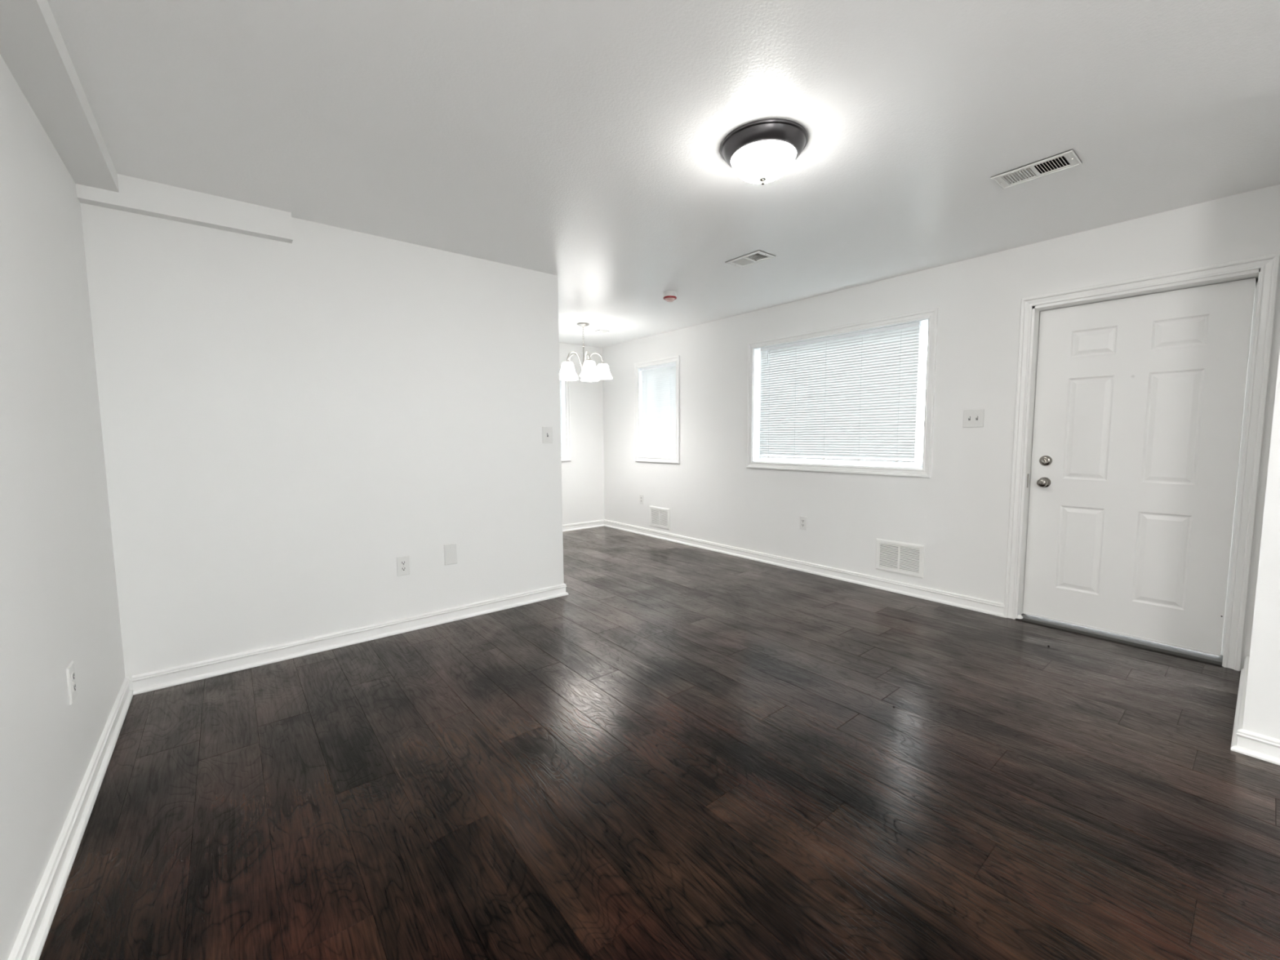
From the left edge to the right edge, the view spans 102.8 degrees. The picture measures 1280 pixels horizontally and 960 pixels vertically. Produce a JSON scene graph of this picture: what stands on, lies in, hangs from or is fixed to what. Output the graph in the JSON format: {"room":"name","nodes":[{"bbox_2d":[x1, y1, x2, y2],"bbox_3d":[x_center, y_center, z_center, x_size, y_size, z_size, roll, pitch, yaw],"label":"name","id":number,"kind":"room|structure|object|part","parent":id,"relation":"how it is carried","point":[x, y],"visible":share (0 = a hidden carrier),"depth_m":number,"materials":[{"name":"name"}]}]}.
{"room":"empty living room","nodes":[
{"label":"empty living room","id":0,"kind":"room"},
{"bbox_2d":[0,54,125,959],"bbox_3d":[-1.363,-0.079,0.818,0.200,2.610,8.594,-4,6,-39],"label":"wall","id":1,"kind":"structure","parent":0,"point":[59,602],"depth_m":1.58,"materials":[{"name":"paint"}]},
{"bbox_2d":[0,0,119,192],"bbox_3d":[-0.540,-1.159,-0.035,0.134,0.082,5.970,-4,6,-39],"label":"ceiling beam","id":2,"kind":"structure","parent":1,"relation":"attached to","point":[33,47],"depth_m":1.63,"materials":[{"name":"paint"}]},
{"bbox_2d":[8,676,133,959],"bbox_3d":[-0.589,1.188,0.156,0.024,0.089,6.036,-4,6,-39],"label":"baseboard","id":3,"kind":"structure","parent":1,"relation":"attached to","point":[29,943],"depth_m":1.50,"materials":[{"name":"paint"}]},
{"bbox_2d":[66,661,77,705],"bbox_3d":[-1.875,0.669,1.688,0.009,0.122,0.076,-4,6,-39],"label":"wall outlet","id":4,"kind":"object","parent":1,"relation":"attached to","point":[70,671],"visible":1,"depth_m":1.67,"materials":[{"name":"white plastic"}]},
{"bbox_2d":[71,671,75,681],"bbox_3d":[-1.874,0.649,1.688,0.003,0.027,0.033,-4,6,-39],"label":"receptacle","id":5,"kind":"object","parent":4,"relation":"attached to","point":[73,673],"depth_m":1.68,"materials":[{"name":"white plastic"}]},
{"bbox_2d":[72,683,75,693],"bbox_3d":[-1.873,0.688,1.691,0.003,0.027,0.033,-4,6,-39],"label":"receptacle","id":6,"kind":"object","parent":4,"relation":"attached to","point":[73,684],"depth_m":1.69,"materials":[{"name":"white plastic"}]},
{"bbox_2d":[80,202,564,690],"bbox_3d":[-1.592,-0.279,3.195,2.449,2.610,0.115,-4,6,-39],"label":"wall","id":7,"kind":"structure","parent":0,"point":[283,424],"depth_m":2.90,"materials":[{"name":"paint"}]},
{"bbox_2d":[75,173,293,243],"bbox_3d":[-2.187,-1.336,2.509,0.789,0.140,0.066,-4,6,-39],"label":"ceiling beam","id":8,"kind":"structure","parent":7,"relation":"attached to","point":[135,195],"depth_m":2.48,"materials":[{"name":"paint"}]},
{"bbox_2d":[132,583,568,694],"bbox_3d":[-1.558,0.926,3.303,2.449,0.089,0.140,-4,6,-39],"label":"baseboard","id":9,"kind":"structure","parent":7,"relation":"attached to","point":[180,674],"depth_m":2.99,"materials":[{"name":"paint"}]},
{"bbox_2d":[396,555,409,576],"bbox_3d":[-1.506,0.547,3.251,0.076,0.122,0.009,-4,6,-39],"label":"wall outlet","id":10,"kind":"object","parent":7,"relation":"attached to","point":[402,562],"visible":1,"depth_m":3.25,"materials":[{"name":"white plastic"}]},
{"bbox_2d":[400,566,406,571],"bbox_3d":[-1.504,0.566,3.251,0.033,0.027,0.003,-4,6,-39],"label":"receptacle","id":11,"kind":"object","parent":10,"relation":"attached to","point":[402,568],"depth_m":3.25,"materials":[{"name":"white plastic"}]},
{"bbox_2d":[444,542,457,565],"bbox_3d":[-1.273,0.499,3.437,0.084,0.140,0.008,-4,6,-39],"label":"blank plate","id":12,"kind":"object","parent":7,"relation":"attached to","point":[450,549],"visible":1,"depth_m":3.43,"materials":[{"name":"white plastic"}]},
{"bbox_2d":[542,426,552,443],"bbox_3d":[-0.692,-0.338,3.836,0.084,0.124,0.019,-4,6,-39],"label":"light switch","id":13,"kind":"object","parent":7,"relation":"attached to","point":[547,432],"visible":1,"depth_m":3.84,"materials":[{"name":"white plastic"}]},
{"bbox_2d":[559,342,604,524],"bbox_3d":[-2.310,-0.487,5.695,4.895,2.610,0.200,-4,6,-39],"label":"wall","id":14,"kind":"structure","parent":0,"point":[582,477],"depth_m":6.84,"materials":[{"name":"paint"}]},
{"bbox_2d":[559,365,571,461],"bbox_3d":[-1.284,-0.841,6.469,0.820,1.220,0.191,-4,6,-39],"label":"window","id":15,"kind":"structure","parent":14,"relation":"in","point":[566,456],"depth_m":6.65,"materials":[{"name":"white plastic"}]},
{"bbox_2d":[560,380,564,453],"bbox_3d":[-1.261,-0.857,6.439,0.684,1.051,0.030,-4,6,-39],"label":"window blind","id":16,"kind":"object","parent":15,"relation":"attached to","point":[561,393],"visible":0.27,"depth_m":6.64,"materials":[{"name":"white plastic"}]},
{"bbox_2d":[562,520,604,532],"bbox_3d":[-2.241,0.727,5.703,4.470,0.089,0.024,-4,6,-39],"label":"baseboard","id":17,"kind":"structure","parent":14,"relation":"attached to","point":[573,526],"depth_m":6.89,"materials":[{"name":"paint"}]},
{"bbox_2d":[39,526,1279,959],"bbox_3d":[0.483,1.048,2.539,4.695,0.050,8.394,-4,6,-39],"label":"floor","id":18,"kind":"structure","parent":0,"point":[684,752],"depth_m":1.78,"materials":[{"name":"brown wood"}]},
{"bbox_2d":[47,0,1279,347],"bbox_3d":[0.389,-1.462,2.263,4.495,0.120,8.394,-4,6,-39],"label":"ceiling","id":19,"kind":"structure","parent":0,"point":[579,142],"depth_m":1.95,"materials":[{"name":"paint"}]},
{"bbox_2d":[560,322,612,381],"bbox_3d":[-0.617,-1.378,5.459,0.583,0.577,0.598,-4,6,-39],"label":"chandelier","id":20,"kind":"object","parent":19,"relation":"hanging from","point":[589,372],"visible":0.99,"depth_m":5.40,"materials":[{"name":"white glass"}]},
{"bbox_3d":[-0.758,-1.158,5.355,0.208,0.159,0.208,-4,6,-39],"label":"lamp shade","id":21,"kind":"part","parent":20,"relation":"part of","materials":[{"name":"white glass"}]},
{"bbox_3d":[-0.779,-1.178,5.594,0.208,0.159,0.208,-4,6,-39],"label":"lamp shade","id":22,"kind":"part","parent":20,"relation":"part of","materials":[{"name":"white glass"}]},
{"bbox_3d":[-0.689,-1.279,5.405,0.197,0.166,0.019,-4,6,-39],"label":"arm","id":23,"kind":"part","parent":20,"relation":"part of","materials":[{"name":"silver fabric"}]},
{"bbox_3d":[-0.604,-1.289,5.479,0.052,0.313,0.052,-4,6,-39],"label":"stem","id":24,"kind":"part","parent":20,"relation":"part of","materials":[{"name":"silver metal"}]},
{"bbox_3d":[-0.560,-1.277,5.376,0.063,0.166,0.190,-4,6,-39],"label":"arm","id":25,"kind":"part","parent":20,"relation":"part of","materials":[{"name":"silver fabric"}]},
{"bbox_3d":[-0.558,-1.188,5.688,0.208,0.159,0.208,-4,6,-39],"label":"lamp shade","id":26,"kind":"part","parent":20,"relation":"part of","materials":[{"name":"white glass"}]},
{"bbox_3d":[-0.523,-1.155,5.301,0.208,0.159,0.208,-4,6,-39],"label":"lamp shade","id":27,"kind":"part","parent":20,"relation":"part of","materials":[{"name":"white glass"}]},
{"bbox_3d":[-0.492,-1.287,5.489,0.197,0.166,0.012,-1,5,-5],"label":"arm","id":28,"kind":"part","parent":20,"relation":"part of","materials":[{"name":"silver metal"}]},
{"bbox_3d":[-0.399,-1.173,5.507,0.208,0.159,0.208,-4,6,-39],"label":"lamp shade","id":29,"kind":"part","parent":20,"relation":"part of","materials":[{"name":"white glass"}]},
{"bbox_2d":[595,329,608,333],"bbox_3d":[-0.435,-1.755,5.829,0.128,0.126,0.108,-4,6,-39],"label":"ceiling vent","id":30,"kind":"object","parent":19,"relation":"in","point":[598,331],"visible":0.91,"depth_m":5.83,"materials":[{"name":"white metal"}]},
{"bbox_2d":[662,290,676,302],"bbox_3d":[0.252,-1.536,4.288,0.120,0.075,0.120,-4,6,-39],"label":"smoke detector","id":31,"kind":"object","parent":19,"relation":"attached to","point":[668,295],"visible":1,"depth_m":4.25,"materials":[{"name":"white plastic"}]},
{"bbox_2d":[724,249,775,267],"bbox_3d":[0.750,-1.563,3.480,0.178,0.126,0.290,-4,6,-39],"label":"ceiling vent","id":32,"kind":"object","parent":19,"relation":"in","point":[757,256],"visible":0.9,"depth_m":3.49,"materials":[{"name":"white metal"}]},
{"bbox_2d":[720,118,808,185],"bbox_3d":[0.512,-1.311,2.126,0.353,0.159,0.353,-4,6,-39],"label":"ceiling light","id":33,"kind":"object","parent":19,"relation":"attached to","point":[762,151],"visible":1,"depth_m":2.03,"materials":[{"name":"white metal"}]},
{"bbox_3d":[0.512,-1.299,2.127,0.262,0.084,0.262,-4,6,-39],"label":"lamp shade","id":34,"kind":"part","parent":33,"relation":"part of","materials":[{"name":"white glass"}]},
{"bbox_2d":[990,149,1082,189],"bbox_3d":[1.806,-1.472,2.330,0.172,0.126,0.300,-4,6,-39],"label":"ceiling vent","id":35,"kind":"object","parent":19,"relation":"in","point":[1068,159],"visible":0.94,"depth_m":2.34,"materials":[{"name":"white metal"}]},
{"bbox_2d":[602,183,1279,670],"bbox_3d":[1.400,-0.439,4.848,0.200,2.610,5.792,-4,6,-39],"label":"wall","id":36,"kind":"structure","parent":0,"point":[960,513],"depth_m":3.80,"materials":[{"name":"paint"}]},
{"bbox_2d":[640,494,644,504],"bbox_3d":[0.019,0.245,6.455,0.009,0.122,0.076,-4,6,-39],"label":"wall outlet","id":37,"kind":"object","parent":36,"relation":"attached to","point":[642,497],"visible":1,"depth_m":6.44,"materials":[{"name":"white plastic"}]},
{"bbox_2d":[634,355,679,463],"bbox_3d":[0.258,-0.826,6.186,0.191,1.220,0.809,-4,6,-39],"label":"window","id":38,"kind":"structure","parent":36,"relation":"in","point":[646,457],"depth_m":6.26,"materials":[{"name":"white plastic"}]},
{"bbox_2d":[640,363,675,453],"bbox_3d":[0.226,-0.842,6.155,0.042,1.051,0.650,-4,6,-39],"label":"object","id":39,"kind":"structure","parent":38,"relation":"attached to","point":[658,382],"depth_m":6.15,"materials":[{"name":"white glass"}]},
{"bbox_3d":[0.235,-0.328,6.204,0.022,0.014,0.646,-4,6,-39],"label":"rail","id":40,"kind":"part","parent":39,"relation":"part of","materials":[{"name":"white plastic"}]},
{"bbox_3d":[0.359,-0.819,5.982,0.004,1.009,0.002,-4,6,-39],"label":"ladder cord","id":41,"kind":"part","parent":39,"relation":"part of","materials":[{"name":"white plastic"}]},
{"bbox_3d":[0.305,-0.830,6.224,0.070,1.100,0.689,-4,6,-39],"label":"frame","id":42,"kind":"part","parent":38,"relation":"part of","materials":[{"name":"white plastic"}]},
{"bbox_2d":[649,506,670,529],"bbox_3d":[0.234,0.457,6.205,0.013,0.252,0.368,-4,6,-39],"label":"air vent","id":43,"kind":"object","parent":36,"relation":"in","point":[660,517],"visible":1,"depth_m":6.19,"materials":[{"name":"white metal"}]},
{"bbox_2d":[799,515,807,529],"bbox_3d":[1.486,0.392,4.652,0.009,0.122,0.076,-4,6,-39],"label":"wall outlet","id":44,"kind":"object","parent":36,"relation":"attached to","point":[803,520],"visible":1,"depth_m":4.65,"materials":[{"name":"white plastic"}]},
{"bbox_2d":[604,519,1004,617],"bbox_3d":[0.986,0.741,5.292,0.024,0.089,4.728,-4,6,-39],"label":"baseboard","id":45,"kind":"structure","parent":36,"relation":"attached to","point":[980,605],"depth_m":4.41,"materials":[{"name":"paint"}]},
{"bbox_2d":[746,307,937,477],"bbox_3d":[1.672,-0.685,4.448,0.191,1.225,1.719,-4,6,-39],"label":"window","id":46,"kind":"structure","parent":36,"relation":"in","point":[931,323],"depth_m":4.27,"materials":[{"name":"white plastic"}]},
{"bbox_2d":[759,321,921,462],"bbox_3d":[1.634,-0.702,4.425,0.042,1.055,1.465,-4,6,-39],"label":"window blind","id":47,"kind":"object","parent":46,"relation":"attached to","point":[851,396],"visible":1,"depth_m":4.32,"materials":[{"name":"white plastic"}]},
{"bbox_3d":[1.238,-0.731,4.901,0.004,1.013,0.002,-4,6,-39],"label":"ladder cord","id":48,"kind":"part","parent":47,"relation":"part of","materials":[{"name":"white fabric"}]},
{"bbox_3d":[1.643,-0.186,4.473,0.022,0.014,1.461,-4,6,-39],"label":"rail","id":49,"kind":"part","parent":47,"relation":"part of","materials":[{"name":"white plastic"}]},
{"bbox_3d":[1.812,-0.675,4.197,0.004,1.013,0.002,-4,6,-39],"label":"ladder cord","id":50,"kind":"part","parent":47,"relation":"part of","materials":[{"name":"white fabric"}]},
{"bbox_3d":[2.007,-0.656,3.957,0.004,1.013,0.002,-4,6,-39],"label":"ladder cord","id":51,"kind":"part","parent":47,"relation":"part of","materials":[{"name":"white fabric"}]},
{"bbox_2d":[875,538,924,578],"bbox_3d":[2.027,0.610,4.000,0.013,0.252,0.368,-4,6,-39],"label":"air vent","id":52,"kind":"object","parent":36,"relation":"in","point":[895,557],"visible":1,"depth_m":3.99,"materials":[{"name":"white metal"}]},
{"bbox_2d":[962,408,984,427],"bbox_3d":[2.312,-0.429,3.546,0.019,0.124,0.128,-4,6,-39],"label":"light switch","id":53,"kind":"object","parent":36,"relation":"attached to","point":[973,417],"visible":1,"depth_m":3.54,"materials":[{"name":"white plastic"}]},
{"bbox_2d":[1015,613,1222,666],"bbox_3d":[2.884,0.949,3.133,0.200,0.015,0.916,-4,6,-39],"label":"threshold","id":54,"kind":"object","parent":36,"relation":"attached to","point":[1171,650],"depth_m":3.03,"materials":[{"name":"silver metal"}]},
{"bbox_2d":[1004,253,1279,671],"bbox_3d":[2.873,-0.093,3.041,0.221,2.107,1.042,-4,6,-39],"label":"door","id":55,"kind":"structure","parent":36,"relation":"in","point":[1140,402],"depth_m":2.97,"materials":[{"name":"paint"}]},
{"bbox_3d":[2.566,0.004,3.380,0.027,0.090,0.003,-4,6,-39],"label":"strike plate","id":56,"kind":"part","parent":55,"relation":"part of","materials":[{"name":"silver metal"}]},
{"bbox_3d":[2.626,0.018,3.328,0.067,0.068,0.068,-4,6,-39],"label":"knob","id":57,"kind":"part","parent":55,"relation":"part of","materials":[{"name":"silver metal"}]},
{"bbox_2d":[1242,349,1279,739],"bbox_3d":[3.639,-0.149,1.271,1.244,2.610,2.602,-4,6,-39],"label":"wall","id":58,"kind":"structure","parent":0,"point":[1262,702],"depth_m":1.92,"materials":[{"name":"paint"}]},
{"bbox_2d":[1231,656,1279,764],"bbox_3d":[3.544,1.063,1.307,1.050,0.089,2.626,-4,6,-39],"label":"baseboard","id":59,"kind":"structure","parent":58,"relation":"attached to","point":[1246,742],"depth_m":1.97,"materials":[{"name":"paint"}]}
]}

